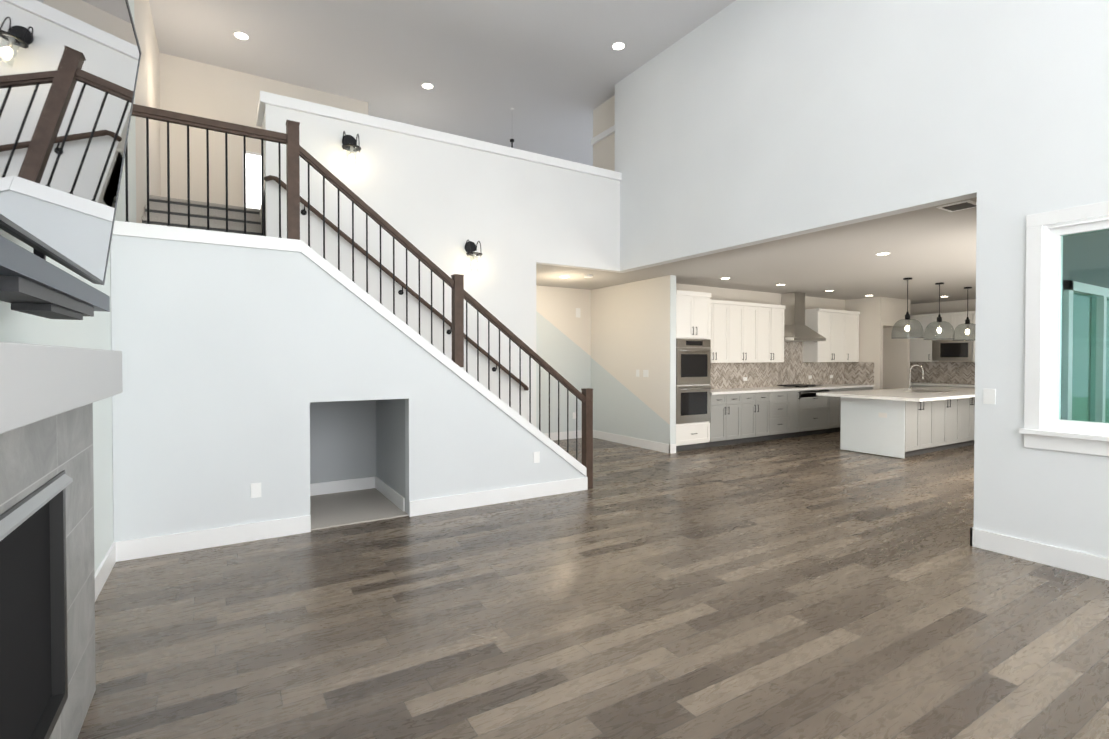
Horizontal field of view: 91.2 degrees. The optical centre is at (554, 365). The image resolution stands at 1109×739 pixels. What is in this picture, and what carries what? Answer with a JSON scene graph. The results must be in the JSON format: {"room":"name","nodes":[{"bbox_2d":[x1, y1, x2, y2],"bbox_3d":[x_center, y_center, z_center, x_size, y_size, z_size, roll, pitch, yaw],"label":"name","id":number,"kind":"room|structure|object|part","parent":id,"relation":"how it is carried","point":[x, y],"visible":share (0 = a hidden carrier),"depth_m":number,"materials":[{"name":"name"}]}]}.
{"room":"living room","nodes":[
{"label":"living room","id":0,"kind":"room"},
{"bbox_2d":[0,0,160,572],"bbox_3d":[-2.886,-1.338,3.264,0.150,5.500,15.550,0,1,-32],"label":"wall","id":1,"kind":"structure","parent":0,"point":[91,332],"depth_m":3.75,"materials":[{"name":"grey paint"}]},
{"bbox_2d":[0,0,140,319],"bbox_3d":[-1.420,-0.731,1.408,0.397,1.165,1.700,0,1,-32],"label":"mirror","id":2,"kind":"object","parent":1,"relation":"attached to","point":[69,69],"visible":1,"depth_m":1.47,"materials":[{"name":"grey mirror"}]},
{"bbox_2d":[95,542,118,600],"bbox_3d":[-2.666,1.345,3.099,0.015,0.140,1.879,0,1,-32],"label":"baseboard","id":3,"kind":"structure","parent":1,"relation":"attached to","point":[102,573],"depth_m":3.57,"materials":[{"name":"white wood"}]},
{"bbox_2d":[159,52,367,206],"bbox_3d":[-4.108,-3.009,7.931,2.670,2.277,0.120,0,1,-32],"label":"wall","id":4,"kind":"structure","parent":0,"point":[196,88],"depth_m":7.48,"materials":[{"name":"beige paint"}]},
{"bbox_2d":[243,150,261,208],"bbox_3d":[-4.282,-2.550,7.742,0.280,0.980,0.028,0,1,-32],"label":"window","id":5,"kind":"structure","parent":4,"relation":"in","point":[253,183],"depth_m":7.73,"materials":[{"name":"white glass"}]},
{"bbox_2d":[110,235,585,541],"bbox_3d":[-1.440,0.220,5.011,4.118,2.340,0.120,0,1,-32],"label":"wall","id":6,"kind":"structure","parent":0,"point":[236,360],"depth_m":4.34,"materials":[{"name":"grey paint"}]},
{"bbox_2d":[119,515,310,560],"bbox_3d":[-2.593,1.330,4.237,1.269,0.140,0.015,0,1,-32],"label":"baseboard","id":7,"kind":"structure","parent":6,"relation":"attached to","point":[200,539],"depth_m":4.19,"materials":[{"name":"white wood"}]},
{"bbox_2d":[251,483,260,497],"bbox_3d":[-2.397,0.999,4.360,0.075,0.115,0.006,0,1,-32],"label":"outlet","id":8,"kind":"object","parent":6,"relation":"attached to","point":[255,487],"depth_m":4.36,"materials":[{"name":"white plastic"}]},
{"bbox_2d":[112,221,586,476],"bbox_3d":[-1.440,0.097,5.009,4.118,2.294,0.160,0,1,-32],"label":"trim","id":9,"kind":"structure","parent":6,"relation":"on","point":[132,229],"depth_m":4.60,"materials":[{"name":"white wood"}]},
{"bbox_2d":[409,477,587,516],"bbox_3d":[-0.485,1.313,5.530,1.996,0.140,0.015,0,1,-32],"label":"baseboard","id":10,"kind":"structure","parent":6,"relation":"attached to","point":[475,499],"depth_m":5.45,"materials":[{"name":"white wood"}]},
{"bbox_2d":[533,451,539,462],"bbox_3d":[-0.189,0.961,5.714,0.075,0.115,0.006,0,1,-32],"label":"outlet","id":11,"kind":"object","parent":6,"relation":"attached to","point":[536,455],"depth_m":5.71,"materials":[{"name":"white plastic"}]},
{"bbox_2d":[310,399,405,511],"bbox_3d":[-2.057,0.841,5.373,0.840,1.090,1.130,0,1,-32],"label":"wall","id":12,"kind":"structure","parent":0,"point":[357,439],"depth_m":5.84,"materials":[{"name":"paint"}]},
{"bbox_2d":[310,477,374,495],"bbox_3d":[-2.356,1.302,5.849,0.780,0.126,0.015,0,1,-32],"label":"baseboard","id":13,"kind":"structure","parent":12,"relation":"attached to","point":[330,487],"depth_m":5.87,"materials":[{"name":"white wood"}]},
{"bbox_2d":[375,477,404,511],"bbox_3d":[-1.711,1.306,5.602,0.015,0.126,1.109,0,1,-32],"label":"baseboard","id":14,"kind":"structure","parent":12,"relation":"attached to","point":[382,487],"depth_m":5.51,"materials":[{"name":"white wood"}]},
{"bbox_2d":[262,104,619,426],"bbox_3d":[-1.481,-0.654,6.523,5.645,4.050,0.120,0,1,-32],"label":"wall","id":15,"kind":"structure","parent":0,"point":[439,204],"depth_m":6.55,"materials":[{"name":"white paint"}]},
{"bbox_2d":[342,131,360,169],"bbox_3d":[-2.193,-2.326,5.859,0.196,0.400,0.228,0,1,-32],"label":"sconce","id":16,"kind":"object","parent":15,"relation":"attached to","point":[349,142],"visible":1,"depth_m":5.86,"materials":[{"name":"black metal"}]},
{"bbox_2d":[256,91,621,180],"bbox_3d":[-1.173,-2.740,6.967,4.623,0.110,0.680,0,1,-32],"label":"trim","id":17,"kind":"structure","parent":15,"relation":"on","point":[277,100],"depth_m":6.31,"materials":[{"name":"white wood"}]},
{"bbox_2d":[465,240,481,271],"bbox_3d":[-0.982,-1.336,6.615,0.196,0.400,0.228,0,1,-32],"label":"sconce","id":18,"kind":"object","parent":15,"relation":"attached to","point":[470,248],"visible":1,"depth_m":6.63,"materials":[{"name":"black metal"}]},
{"bbox_2d":[149,0,735,150],"bbox_3d":[-0.417,-4.167,4.743,5.945,0.120,15.550,0,1,-32],"label":"ceiling","id":19,"kind":"structure","parent":0,"point":[545,69],"depth_m":7.08,"materials":[{"name":"paint"}]},
{"bbox_2d":[233,31,249,39],"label":"recessed light","id":20,"kind":"object","parent":19,"relation":"in","point":[238,34],"depth_m":6.78,"materials":[{"name":"white plastic"}]},
{"bbox_2d":[421,83,433,88],"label":"recessed light","id":21,"kind":"object","parent":19,"relation":"in","point":[425,85],"depth_m":8.02,"materials":[{"name":"white plastic"}]},
{"bbox_2d":[510,108,513,147],"bbox_3d":[-0.686,-3.483,8.781,0.320,1.348,0.320,0,1,-32],"label":"light","id":22,"kind":"object","parent":19,"relation":"hanging from","point":[511,140],"visible":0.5,"depth_m":8.77,"materials":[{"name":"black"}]},
{"bbox_2d":[611,42,625,49],"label":"recessed light","id":23,"kind":"object","parent":19,"relation":"in","point":[617,45],"depth_m":7.00,"materials":[{"name":"white plastic"}]},
{"bbox_2d":[536,285,591,432],"bbox_3d":[-0.333,-0.038,9.570,2.540,2.740,0.120,0,1,-32],"label":"wall","id":24,"kind":"structure","parent":0,"point":[563,339],"depth_m":9.79,"materials":[{"name":"paint"}]},
{"bbox_2d":[544,430,581,440],"bbox_3d":[-0.293,1.262,9.531,2.289,0.140,0.015,0,1,-32],"label":"baseboard","id":25,"kind":"structure","parent":24,"relation":"attached to","point":[571,434],"depth_m":9.81,"materials":[{"name":"white wood"}]},
{"bbox_2d":[576,308,579,317],"bbox_3d":[0.433,-0.973,9.953,0.100,0.170,0.006,0,1,-32],"label":"light switch","id":26,"kind":"object","parent":24,"relation":"attached to","point":[577,309],"depth_m":9.95,"materials":[{"name":"white plastic"}]},
{"bbox_2d":[528,93,614,165],"bbox_3d":[1.219,-4.253,11.466,3.875,0.120,5.800,0,1,-32],"label":"wall","id":27,"kind":"structure","parent":0,"point":[571,141],"depth_m":10.20,"materials":[{"name":"paint"}]},
{"bbox_2d":[77,432,1108,738],"bbox_3d":[4.346,1.415,7.737,17.120,0.120,15.550,0,1,-32],"label":"floor","id":28,"kind":"structure","parent":0,"point":[819,586],"depth_m":3.02,"materials":[{"name":"brown wood"}]},
{"bbox_2d":[0,403,95,738],"bbox_3d":[-1.542,0.785,1.453,0.216,1.298,2.070,0,1,-32],"label":"fireplace","id":29,"kind":"object","parent":28,"relation":"on","point":[47,639],"visible":0.94,"depth_m":1.81,"materials":[{"name":"concrete"}]},
{"bbox_2d":[0,342,122,433],"bbox_3d":[-1.508,0.040,1.458,0.288,0.188,2.140,0,1,-32],"label":"mantel shelf","id":30,"kind":"object","parent":29,"relation":"on","point":[39,382],"visible":1,"depth_m":1.41,"materials":[{"name":"grey wood"}]},
{"bbox_2d":[142,195,261,235],"bbox_3d":[-2.119,-0.237,6.133,4.137,3.220,2.508,0,1,-32],"label":"staircase","id":31,"kind":"structure","parent":28,"relation":"on","point":[158,208],"depth_m":5.94,"materials":[{"name":"wood"}]},
{"bbox_2d":[125,104,592,488],"bbox_3d":[-1.710,-0.328,5.552,4.229,3.418,1.316,0,1,-32],"label":"stair railing","id":32,"kind":"object","parent":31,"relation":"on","point":[295,150],"visible":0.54,"depth_m":4.87,"materials":[{"name":"brown wood"}]},
{"bbox_2d":[310,488,408,530],"bbox_3d":[-2.031,1.379,5.337,0.838,0.013,1.229,0,1,-32],"label":"carpet","id":33,"kind":"object","parent":28,"relation":"on","point":[331,510],"visible":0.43,"depth_m":5.20,"materials":[{"name":"beige carpet"}]},
{"bbox_2d":[676,290,710,450],"bbox_3d":[2.063,0.080,8.840,0.760,2.518,0.688,0,1,-32],"label":"tall cabinet","id":34,"kind":"object","parent":28,"relation":"on","point":[693,363],"visible":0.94,"depth_m":8.59,"materials":[{"name":"white wood"}]},
{"bbox_2d":[706,392,745,447],"bbox_3d":[2.711,0.897,9.289,0.793,0.873,0.617,0,1,-32],"label":"base cabinet","id":35,"kind":"object","parent":28,"relation":"on","point":[745,415],"depth_m":9.06,"materials":[{"name":"grey wood"}]},
{"bbox_2d":[711,384,873,395],"bbox_3d":[4.438,0.427,10.328,4.830,0.040,0.642,0,1,-32],"label":"countertop","id":36,"kind":"structure","parent":35,"relation":"on","point":[789,387],"depth_m":9.96,"materials":[{"name":"white stone"}]},
{"bbox_2d":[746,392,769,442],"bbox_3d":[3.295,0.892,9.647,0.808,0.873,0.617,0,1,-32],"label":"base cabinet","id":37,"kind":"object","parent":28,"relation":"on","point":[757,403],"depth_m":9.45,"materials":[{"name":"grey wood"}]},
{"bbox_2d":[770,392,793,439],"bbox_3d":[3.873,0.888,10.002,0.666,0.873,0.617,0,1,-32],"label":"base cabinet","id":38,"kind":"object","parent":28,"relation":"on","point":[781,403],"depth_m":9.80,"materials":[{"name":"grey wood"}]},
{"bbox_2d":[794,392,801,436],"bbox_3d":[4.236,0.885,10.224,0.300,0.873,0.617,0,1,-32],"label":"base cabinet","id":39,"kind":"object","parent":28,"relation":"on","point":[797,395],"depth_m":10.02,"materials":[{"name":"grey wood"}]},
{"bbox_2d":[802,388,833,435],"bbox_3d":[4.768,0.881,10.551,1.066,0.873,0.617,0,1,-32],"label":"base cabinet","id":40,"kind":"object","parent":28,"relation":"on","point":[817,411],"depth_m":10.36,"materials":[{"name":"grey wood"}]},
{"bbox_2d":[834,388,853,431],"bbox_3d":[5.526,0.875,11.016,0.828,0.873,0.617,0,1,-32],"label":"base cabinet","id":41,"kind":"object","parent":28,"relation":"on","point":[837,400],"depth_m":10.71,"materials":[{"name":"grey wood"}]},
{"bbox_2d":[854,388,872,390],"bbox_3d":[6.135,0.870,11.389,0.833,0.873,0.617,0,1,-32],"label":"base cabinet","id":42,"kind":"object","parent":28,"relation":"on","point":[855,389],"depth_m":11.12,"materials":[{"name":"grey"}]},
{"bbox_2d":[840,396,974,458],"bbox_3d":[6.270,0.899,9.132,3.399,0.873,0.993,0,1,-32],"label":"kitchen island","id":43,"kind":"object","parent":28,"relation":"on","point":[903,423],"depth_m":8.29,"materials":[{"name":"grey wood"}]},
{"bbox_2d":[816,388,974,399],"bbox_3d":[6.258,0.443,9.044,3.980,0.040,1.500,0,1,-32],"label":"island countertop","id":44,"kind":"structure","parent":43,"relation":"on","point":[899,393],"depth_m":8.49,"materials":[{"name":"white stone"}]},
{"bbox_2d":[591,95,614,170],"bbox_3d":[0.907,-3.016,8.444,0.165,2.277,0.950,0,1,-32],"label":"wall","id":45,"kind":"structure","parent":0,"point":[603,140],"depth_m":8.54,"materials":[{"name":"beige paint"}]},
{"bbox_2d":[260,191,976,303],"bbox_3d":[3.050,-1.655,9.953,16.970,0.483,10.350,0,1,-32],"label":"ceiling","id":46,"kind":"structure","parent":0,"point":[928,248],"depth_m":7.47,"materials":[{"name":"paint"}]},
{"bbox_2d":[584,274,592,277],"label":"recessed light","id":47,"kind":"object","parent":46,"relation":"in","point":[587,275],"depth_m":8.27,"materials":[{"name":"white"}]},
{"bbox_2d":[875,252,890,254],"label":"recessed light","id":48,"kind":"object","parent":46,"relation":"in","point":[883,253],"depth_m":6.58,"materials":[{"name":"white plastic"}]},
{"bbox_2d":[891,278,923,338],"bbox_3d":[5.610,-0.917,8.629,0.438,0.954,0.438,0,1,-32],"label":"pendant light","id":49,"kind":"object","parent":46,"relation":"hanging from","point":[907,319],"visible":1,"depth_m":8.62,"materials":[{"name":"clear glass"}]},
{"bbox_2d":[924,282,954,339],"bbox_3d":[6.505,-0.924,9.178,0.438,0.954,0.438,0,1,-32],"label":"pendant light","id":50,"kind":"object","parent":46,"relation":"hanging from","point":[939,321],"visible":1,"depth_m":9.17,"materials":[{"name":"clear glass"}]},
{"bbox_2d":[936,200,976,211],"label":"vent","id":51,"kind":"object","parent":46,"relation":"in","point":[962,205],"depth_m":4.55,"materials":[{"name":"white metal"}]},
{"bbox_2d":[952,287,974,340],"bbox_3d":[7.400,-0.931,9.727,0.438,0.954,0.438,0,1,-32],"label":"pendant light","id":52,"kind":"object","parent":46,"relation":"hanging from","point":[967,325],"visible":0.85,"depth_m":9.72,"materials":[{"name":"clear glass"}]},
{"bbox_2d":[592,275,675,443],"bbox_3d":[1.286,-0.034,9.245,0.120,2.740,2.070,0,1,-32],"label":"wall","id":53,"kind":"structure","parent":0,"point":[608,343],"depth_m":9.02,"materials":[{"name":"paint"}]},
{"bbox_2d":[593,430,670,453],"bbox_3d":[1.233,1.266,9.217,0.015,0.140,2.066,0,1,-32],"label":"baseboard","id":54,"kind":"structure","parent":53,"relation":"attached to","point":[651,445],"depth_m":9.06,"materials":[{"name":"white wood"}]},
{"bbox_2d":[643,370,647,376],"bbox_3d":[1.481,0.122,8.808,0.006,0.115,0.120,0,1,-32],"label":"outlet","id":55,"kind":"object","parent":53,"relation":"attached to","point":[645,372],"depth_m":8.81,"materials":[{"name":"white plastic"}]},
{"bbox_2d":[615,0,1108,557],"bbox_3d":[3.535,-1.345,3.878,0.150,5.500,9.880,0,1,-32],"label":"wall","id":56,"kind":"structure","parent":0,"point":[745,122],"depth_m":4.60,"materials":[{"name":"paint"}]},
{"bbox_2d":[983,389,995,403],"bbox_3d":[3.304,0.232,4.126,0.006,0.115,0.075,0,1,-32],"label":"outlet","id":57,"kind":"object","parent":56,"relation":"attached to","point":[989,396],"depth_m":4.12,"materials":[{"name":"white plastic"}]},
{"bbox_2d":[970,527,1108,579],"bbox_3d":[4.617,1.359,2.015,0.042,0.140,5.216,0,1,-32],"label":"baseboard","id":58,"kind":"structure","parent":56,"relation":"attached to","point":[1076,561],"depth_m":3.85,"materials":[{"name":"white wood"}]},
{"bbox_2d":[1019,201,1108,455],"bbox_3d":[4.006,-0.238,3.078,0.200,1.675,2.120,0,1,-32],"label":"window","id":59,"kind":"structure","parent":56,"relation":"in","point":[1036,432],"depth_m":3.85,"materials":[{"name":"white"}]},
{"bbox_3d":[4.036,-0.260,3.096,0.060,1.410,1.860,0,1,-32],"label":"window sash","id":60,"kind":"part","parent":59,"relation":"part of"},
{"bbox_2d":[676,283,1108,422],"bbox_3d":[5.868,-0.027,8.675,8.825,2.740,5.190,0,1,-32],"label":"wall","id":61,"kind":"structure","parent":0,"point":[882,349],"depth_m":11.34,"materials":[{"name":"beige paint"}]},
{"bbox_2d":[710,299,733,362],"bbox_3d":[2.648,-0.591,9.399,0.819,1.070,0.332,0,1,-32],"label":"upper cabinet","id":62,"kind":"object","parent":61,"relation":"attached to","point":[722,312],"depth_m":9.36,"materials":[{"name":"white wood"}]},
{"bbox_2d":[734,301,761,362],"bbox_3d":[3.272,-0.596,9.782,0.878,1.070,0.332,0,1,-32],"label":"upper cabinet","id":63,"kind":"object","parent":61,"relation":"attached to","point":[744,332],"depth_m":9.71,"materials":[{"name":"white wood"}]},
{"bbox_2d":[762,304,784,361],"bbox_3d":[3.897,-0.601,10.165,0.820,1.070,0.332,0,1,-32],"label":"upper cabinet","id":64,"kind":"object","parent":61,"relation":"attached to","point":[772,315],"depth_m":10.06,"materials":[{"name":"white wood"}]},
{"bbox_2d":[710,342,845,388],"bbox_3d":[4.273,-0.114,10.594,4.835,1.035,0.008,0,1,-32],"label":"backsplash","id":65,"kind":"structure","parent":61,"relation":"attached to","point":[793,368],"depth_m":10.74,"materials":[{"name":"beige tile"}]},
{"bbox_2d":[781,292,825,341],"bbox_3d":[4.742,-0.950,10.570,1.010,0.937,0.517,0,1,-32],"label":"range hood","id":66,"kind":"object","parent":61,"relation":"attached to","point":[796,329],"visible":0.86,"depth_m":10.51,"materials":[{"name":"silver metal"}]},
{"bbox_2d":[803,308,849,361],"bbox_3d":[5.583,-0.614,11.200,1.037,1.070,0.332,0,1,-32],"label":"upper cabinet","id":67,"kind":"object","parent":61,"relation":"attached to","point":[834,325],"depth_m":11.01,"materials":[{"name":"white wood"}]},
{"bbox_2d":[850,311,859,361],"bbox_3d":[6.160,-0.619,11.553,0.548,1.070,0.332,0,1,-32],"label":"upper cabinet","id":68,"kind":"object","parent":61,"relation":"attached to","point":[854,315],"depth_m":11.48,"materials":[{"name":"white wood"}]},
{"bbox_2d":[846,362,873,384],"bbox_3d":[6.504,0.153,11.578,0.008,0.475,0.610,0,1,-32],"label":"backsplash","id":69,"kind":"structure","parent":61,"relation":"attached to","point":[856,372],"depth_m":11.56,"materials":[{"name":"beige tile"}]},
{"bbox_2d":[910,314,933,361],"bbox_3d":[8.384,-0.630,12.382,0.328,1.070,0.551,0,1,-32],"label":"upper cabinet","id":70,"kind":"object","parent":61,"relation":"attached to","point":[928,350],"depth_m":12.26,"materials":[{"name":"grey wood"}]},
{"bbox_2d":[934,313,945,334],"bbox_3d":[8.642,-0.864,11.957,0.328,0.590,0.438,0,1,-32],"label":"upper cabinet","id":71,"kind":"object","parent":61,"relation":"attached to","point":[943,315],"depth_m":11.91,"materials":[{"name":"grey"}]},
{"bbox_2d":[910,362,974,383],"bbox_3d":[9.332,0.159,11.172,0.008,0.475,4.319,0,1,-32],"label":"backsplash","id":72,"kind":"structure","parent":61,"relation":"attached to","point":[948,372],"depth_m":12.14,"materials":[{"name":"beige tile"}]},
{"bbox_2d":[930,335,973,361],"bbox_3d":[8.720,-0.374,11.823,0.342,0.513,0.750,0,1,-32],"label":"microwave","id":73,"kind":"object","parent":61,"relation":"attached to","point":[940,350],"depth_m":11.73,"materials":[{"name":"grey metal"}]},
{"bbox_2d":[946,311,973,334],"bbox_3d":[8.810,-0.861,11.683,0.328,0.590,0.439,0,1,-32],"label":"upper cabinet","id":74,"kind":"object","parent":61,"relation":"attached to","point":[955,319],"depth_m":11.62,"materials":[{"name":"grey wood"}]},
{"bbox_2d":[974,311,975,361],"bbox_3d":[9.048,-0.616,11.298,0.328,1.070,0.472,0,1,-32],"label":"upper cabinet","id":75,"kind":"object","parent":61,"relation":"attached to","point":[974,311],"depth_m":11.38,"materials":[{"name":"grey"}]},
{"bbox_2d":[911,383,974,386],"bbox_3d":[9.059,0.418,11.002,0.633,0.040,4.307,0,1,-32],"label":"countertop","id":76,"kind":"structure","parent":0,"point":[915,384],"depth_m":11.76,"materials":[{"name":"white stone"}]},
{"label":"outside","id":77,"kind":"structure","parent":0,"visible":0},
{"bbox_2d":[1061,229,1108,422],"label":"window","id":78,"kind":"structure","parent":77,"point":[1098,285],"depth_m":4.95,"materials":[{"name":"teal"}]}
]}

